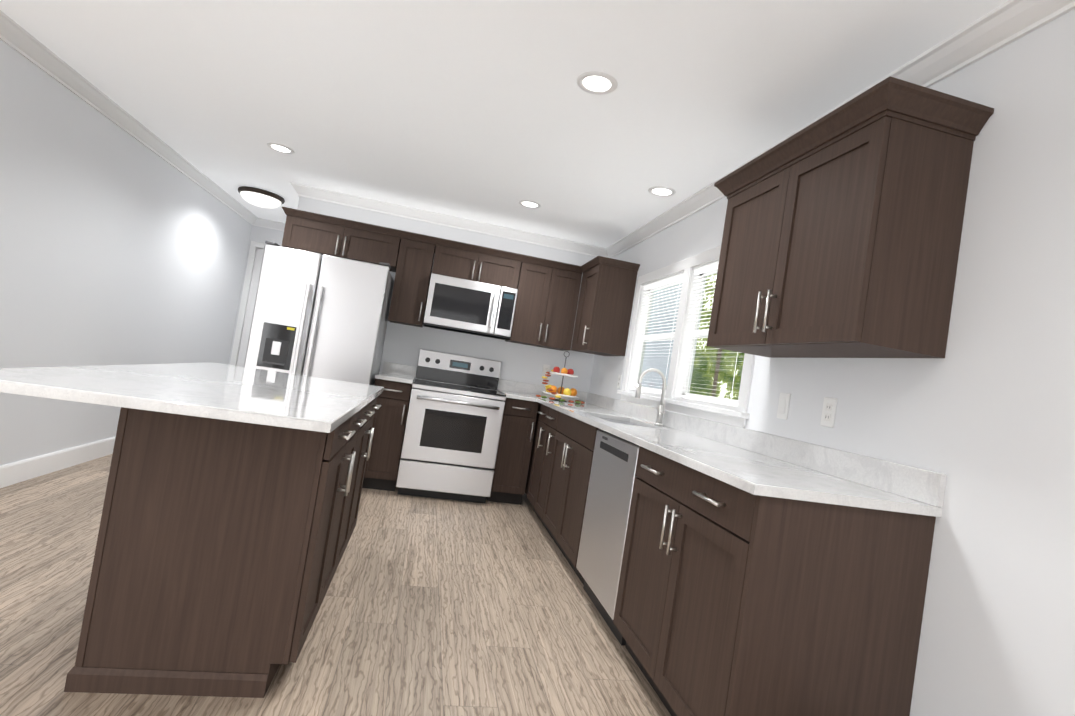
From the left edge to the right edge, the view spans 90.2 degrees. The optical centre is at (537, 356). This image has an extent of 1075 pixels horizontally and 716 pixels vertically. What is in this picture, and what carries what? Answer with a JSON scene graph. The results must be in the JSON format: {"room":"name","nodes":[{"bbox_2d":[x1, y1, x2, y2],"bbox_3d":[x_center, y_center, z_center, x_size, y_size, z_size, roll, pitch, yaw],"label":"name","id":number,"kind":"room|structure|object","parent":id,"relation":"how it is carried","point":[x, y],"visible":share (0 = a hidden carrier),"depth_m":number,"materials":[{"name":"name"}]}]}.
{"room":"kitchen","nodes":[
{"label":"kitchen","id":0,"kind":"room"},
{"bbox_2d":[0,39,251,465],"bbox_3d":[-3.235,-0.458,4.411,0.100,2.440,4.150,9,-2,-11],"label":"wall","id":1,"kind":"structure","parent":0,"point":[119,245],"depth_m":3.56,"materials":[{"name":"white paint"}]},
{"bbox_2d":[0,436,115,487],"bbox_3d":[-3.347,0.691,4.339,0.016,0.132,4.050,9,-2,-11],"label":"baseboard","id":2,"kind":"structure","parent":1,"relation":"attached to","point":[23,470],"depth_m":3.49,"materials":[{"name":"white wood"}]},
{"bbox_2d":[0,10,259,225],"bbox_3d":[-2.961,-1.606,4.413,0.072,0.088,4.050,9,-2,-11],"label":"crown molding","id":3,"kind":"structure","parent":1,"relation":"attached to","point":[15,36],"depth_m":3.39,"materials":[{"name":"white wood"}]},
{"bbox_2d":[228,225,283,364],"bbox_3d":[-3.121,-0.378,6.499,0.960,2.440,0.100,9,-2,-11],"label":"wall","id":4,"kind":"structure","parent":0,"point":[261,234],"depth_m":6.41,"materials":[{"name":"white paint"}]},
{"bbox_2d":[237,248,263,366],"bbox_3d":[-3.120,-0.208,6.455,0.839,2.087,0.117,9,-2,-11],"label":"entry door","id":5,"kind":"structure","parent":4,"relation":"in","point":[250,308],"depth_m":6.40,"materials":[{"name":"white wood"}]},
{"bbox_2d":[230,241,281,365],"bbox_3d":[-3.131,-0.240,6.489,0.938,2.165,0.116,9,-2,-11],"label":"door frame","id":6,"kind":"structure","parent":4,"relation":"attached to","point":[254,245],"depth_m":6.36,"materials":[{"name":"white wood"}]},
{"bbox_2d":[256,218,284,230],"bbox_3d":[-2.923,-1.539,6.450,0.780,0.088,0.072,9,-2,-11],"label":"crown molding","id":7,"kind":"structure","parent":4,"relation":"attached to","point":[265,223],"depth_m":6.40,"materials":[{"name":"white wood"}]},
{"bbox_2d":[0,454,670,715],"bbox_3d":[-2.372,0.859,1.781,6.960,0.050,9.650,9,-2,-11],"label":"floor","id":8,"kind":"structure","parent":0,"point":[436,607],"depth_m":2.23,"materials":[{"name":"brown wood"}]},
{"bbox_2d":[64,397,380,697],"bbox_3d":[-1.140,0.595,2.348,0.661,0.884,1.433,9,-2,-11],"label":"kitchen island","id":9,"kind":"object","parent":8,"relation":"on","point":[221,545],"visible":0.85,"depth_m":1.66,"materials":[{"name":"brown wood"}]},
{"bbox_2d":[0,362,383,432],"bbox_3d":[-1.194,0.119,2.230,0.940,0.030,1.732,9,-2,-11],"label":"island countertop","id":10,"kind":"structure","parent":9,"relation":"on","point":[244,394],"depth_m":1.64,"materials":[{"name":"stone"}]},
{"bbox_2d":[244,241,393,384],"bbox_3d":[-1.789,0.092,4.365,0.904,1.797,0.801,9,-2,-11],"label":"refrigerator","id":11,"kind":"object","parent":8,"relation":"on","point":[318,315],"visible":0.52,"depth_m":4.05,"materials":[{"name":"grey metal"}]},
{"bbox_2d":[362,378,412,490],"bbox_3d":[-1.283,0.634,4.582,0.290,0.894,0.600,9,-2,-11],"label":"base cabinet","id":12,"kind":"object","parent":8,"relation":"on","point":[389,421],"depth_m":4.30,"materials":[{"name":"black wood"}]},
{"bbox_2d":[375,361,416,383],"bbox_3d":[-1.199,0.128,4.582,0.294,0.130,0.633,9,-2,-11],"label":"countertop","id":13,"kind":"structure","parent":12,"relation":"on","point":[396,372],"depth_m":4.85,"materials":[{"name":"stone"}]},
{"bbox_2d":[396,349,505,502],"bbox_3d":[-0.731,0.572,4.611,0.756,1.190,0.758,9,-2,-11],"label":"range","id":14,"kind":"object","parent":8,"relation":"on","point":[453,428],"visible":1,"depth_m":4.32,"materials":[{"name":"grey metal"}]},
{"bbox_2d":[486,398,538,504],"bbox_3d":[-0.256,0.801,4.789,0.292,0.894,0.600,9,-2,-11],"label":"base cabinet","id":15,"kind":"object","parent":8,"relation":"on","point":[513,451],"depth_m":4.51,"materials":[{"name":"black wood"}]},
{"bbox_2d":[497,379,534,401],"bbox_3d":[-0.191,0.292,4.785,0.264,0.130,0.633,9,-2,-11],"label":"countertop","id":16,"kind":"structure","parent":15,"relation":"on","point":[512,389],"depth_m":5.07,"materials":[{"name":"stone"}]},
{"bbox_2d":[576,430,639,645],"bbox_3d":[0.601,0.882,2.726,0.583,0.876,0.604,9,-2,-11],"label":"dishwasher","id":17,"kind":"object","parent":8,"relation":"on","point":[606,513],"visible":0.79,"depth_m":2.61,"materials":[{"name":"grey metal"}]},
{"bbox_2d":[525,403,935,715],"bbox_3d":[0.468,0.871,3.353,0.638,0.894,3.700,9,-2,-11],"label":"base cabinet","id":18,"kind":"object","parent":8,"relation":"on","point":[731,600],"visible":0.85,"depth_m":1.60,"materials":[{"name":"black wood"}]},
{"bbox_2d":[535,384,946,516],"bbox_3d":[0.548,0.365,3.366,0.638,0.130,3.708,9,-2,-11],"label":"countertop","id":19,"kind":"structure","parent":18,"relation":"on","point":[753,462],"depth_m":2.01,"materials":[{"name":"stone"}]},
{"bbox_2d":[536,351,584,403],"bbox_3d":[0.235,0.167,4.732,0.454,0.443,0.401,9,-2,-11],"label":"decor","id":20,"kind":"object","parent":19,"relation":"on","point":[562,391],"visible":1,"depth_m":4.66,"materials":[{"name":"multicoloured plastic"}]},
{"bbox_2d":[602,418,642,426],"bbox_3d":[0.522,0.532,3.418,0.364,0.204,0.678,9,-2,-11],"label":"sink basin","id":21,"kind":"object","parent":19,"relation":"in","point":[621,422],"visible":0.02,"depth_m":3.76,"materials":[{"name":"silver metal"}]},
{"bbox_2d":[635,368,665,425],"bbox_3d":[0.733,0.250,3.413,0.215,0.354,0.099,9,-2,-11],"label":"tap","id":22,"kind":"object","parent":19,"relation":"on","point":[661,411],"visible":1,"depth_m":3.43,"materials":[{"name":"silver metal"}]},
{"bbox_2d":[297,196,594,391],"bbox_3d":[-0.880,-0.072,5.022,2.900,2.440,0.100,9,-2,-11],"label":"wall","id":23,"kind":"structure","parent":0,"point":[405,344],"depth_m":5.03,"materials":[{"name":"white paint"}]},
{"bbox_2d":[282,211,353,258],"bbox_3d":[-1.861,-0.999,4.602,0.514,0.259,0.330,9,-2,-11],"label":"upper cabinet","id":24,"kind":"object","parent":23,"relation":"attached to","point":[323,237],"depth_m":4.44,"materials":[{"name":"brown wood"}]},
{"bbox_2d":[350,227,401,271],"bbox_3d":[-1.472,-0.936,4.680,0.515,0.259,0.330,9,-2,-11],"label":"upper cabinet","id":25,"kind":"object","parent":23,"relation":"attached to","point":[375,247],"depth_m":4.54,"materials":[{"name":"brown wood"}]},
{"bbox_2d":[388,235,437,326],"bbox_3d":[-1.111,-0.646,4.753,0.288,0.716,0.330,9,-2,-11],"label":"upper cabinet","id":26,"kind":"object","parent":23,"relation":"attached to","point":[414,269],"depth_m":4.60,"materials":[{"name":"brown wood"}]},
{"bbox_2d":[290,182,603,256],"bbox_3d":[-0.756,-1.245,4.958,2.892,0.088,0.072,9,-2,-11],"label":"crown molding","id":27,"kind":"structure","parent":23,"relation":"attached to","point":[306,191],"depth_m":4.93,"materials":[{"name":"white wood"}]},
{"bbox_2d":[430,243,485,281],"bbox_3d":[-0.717,-0.814,4.832,0.435,0.259,0.330,9,-2,-11],"label":"upper cabinet","id":28,"kind":"object","parent":23,"relation":"attached to","point":[457,262],"depth_m":4.67,"materials":[{"name":"brown wood"}]},
{"bbox_2d":[423,273,517,339],"bbox_3d":[-0.604,-0.438,4.792,0.756,0.438,0.450,9,-2,-11],"label":"microwave","id":29,"kind":"object","parent":28,"relation":"attached to","point":[454,304],"visible":1,"depth_m":4.62,"materials":[{"name":"grey metal"}]},
{"bbox_2d":[482,251,521,288],"bbox_3d":[-0.406,-0.763,4.895,0.434,0.259,0.330,9,-2,-11],"label":"upper cabinet","id":30,"kind":"object","parent":23,"relation":"attached to","point":[501,270],"depth_m":4.75,"materials":[{"name":"brown wood"}]},
{"bbox_2d":[505,259,582,350],"bbox_3d":[0.051,-0.458,4.987,0.564,0.716,0.330,9,-2,-11],"label":"upper cabinet","id":31,"kind":"object","parent":23,"relation":"attached to","point":[546,304],"depth_m":4.83,"materials":[{"name":"brown wood"}]},
{"bbox_2d":[542,364,549,376],"bbox_3d":[0.081,0.133,5.160,0.070,0.116,0.008,9,-2,-11],"label":"outlet","id":32,"kind":"object","parent":23,"relation":"attached to","point":[546,368],"visible":0.77,"depth_m":5.16,"materials":[{"name":"white plastic"}]},
{"bbox_2d":[0,0,1007,247],"bbox_3d":[-1.988,-1.606,1.855,6.960,0.060,9.650,9,-2,-11],"label":"ceiling","id":33,"kind":"structure","parent":0,"point":[490,111],"depth_m":2.60,"materials":[{"name":"white paint"}]},
{"bbox_2d":[238,186,284,207],"bbox_3d":[-2.684,-1.521,5.198,0.414,0.122,0.414,9,-2,-11],"label":"light","id":34,"kind":"object","parent":33,"relation":"attached to","point":[258,197],"visible":1,"depth_m":5.08,"materials":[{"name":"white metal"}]},
{"bbox_2d":[267,142,294,153],"bbox_3d":[-1.836,-1.489,3.829,0.184,0.006,0.184,9,-2,-11],"label":"recessed light","id":35,"kind":"object","parent":33,"relation":"in","point":[277,147],"visible":1,"depth_m":3.82,"materials":[{"name":"white"}]},
{"bbox_2d":[518,200,540,207],"bbox_3d":[-0.060,-1.200,4.217,0.184,0.006,0.184,9,-2,-11],"label":"recessed light","id":36,"kind":"object","parent":33,"relation":"in","point":[529,204],"visible":1,"depth_m":4.21,"materials":[{"name":"white plastic"}]},
{"bbox_2d":[576,71,617,94],"bbox_3d":[0.262,-1.205,2.364,0.184,0.006,0.184,9,-2,-11],"label":"recessed light","id":37,"kind":"object","parent":33,"relation":"in","point":[597,82],"visible":1,"depth_m":2.36,"materials":[{"name":"white plastic"}]},
{"bbox_2d":[648,186,675,196],"bbox_3d":[0.816,-1.084,3.516,0.184,0.006,0.184,9,-2,-11],"label":"recessed light","id":38,"kind":"object","parent":33,"relation":"in","point":[662,191],"visible":1,"depth_m":3.51,"materials":[{"name":"white plastic"}]},
{"bbox_2d":[589,9,1074,715],"bbox_3d":[1.317,0.169,1.609,0.100,2.440,7.660,9,-2,-11],"label":"wall","id":39,"kind":"structure","parent":0,"point":[981,415],"depth_m":1.52,"materials":[{"name":"white paint"}]},
{"bbox_2d":[571,256,639,355],"bbox_3d":[0.557,-0.415,4.639,0.368,0.767,0.544,9,-2,-11],"label":"upper cabinet","id":40,"kind":"object","parent":39,"relation":"attached to","point":[604,307],"visible":1,"depth_m":4.42,"materials":[{"name":"brown wood"}]},
{"bbox_2d":[617,375,621,388],"bbox_3d":[0.680,0.205,4.459,0.008,0.116,0.070,9,-2,-11],"label":"outlet","id":41,"kind":"object","parent":39,"relation":"attached to","point":[619,381],"visible":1,"depth_m":4.45,"materials":[{"name":"white plastic"}]},
{"bbox_2d":[617,246,754,427],"bbox_3d":[0.960,-0.146,3.520,0.145,1.015,1.777,9,-2,-11],"label":"window unit","id":42,"kind":"structure","parent":39,"relation":"in","point":[691,274],"depth_m":3.48,"materials":[{"name":"white"}]},
{"bbox_2d":[777,393,790,419],"bbox_3d":[1.095,0.218,2.386,0.009,0.116,0.070,9,-2,-11],"label":"light switch","id":43,"kind":"object","parent":39,"relation":"attached to","point":[783,405],"visible":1,"depth_m":2.38,"materials":[{"name":"white plastic"}]},
{"bbox_2d":[820,397,837,427],"bbox_3d":[1.150,0.219,2.116,0.008,0.116,0.070,9,-2,-11],"label":"outlet","id":44,"kind":"object","parent":39,"relation":"attached to","point":[828,412],"visible":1,"depth_m":2.11,"materials":[{"name":"white plastic"}]},
{"bbox_2d":[604,0,1074,257],"bbox_3d":[1.425,-1.006,1.578,0.072,0.088,7.560,9,-2,-11],"label":"crown molding","id":45,"kind":"structure","parent":39,"relation":"attached to","point":[994,30],"depth_m":1.78,"materials":[{"name":"white wood"}]},
{"bbox_2d":[707,76,993,357],"bbox_3d":[1.063,-0.411,2.085,0.382,0.779,0.989,9,-2,-11],"label":"upper cabinet","id":46,"kind":"object","parent":39,"relation":"attached to","point":[842,230],"visible":1,"depth_m":1.71,"materials":[{"name":"brown wood"}]},
{"label":"outside","id":47,"kind":"structure","parent":0,"visible":0},
{"bbox_2d":[690,274,744,399],"bbox_3d":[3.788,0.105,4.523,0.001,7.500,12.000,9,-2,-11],"label":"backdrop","id":48,"kind":"structure","parent":47,"point":[705,364],"depth_m":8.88,"materials":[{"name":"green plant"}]}
]}

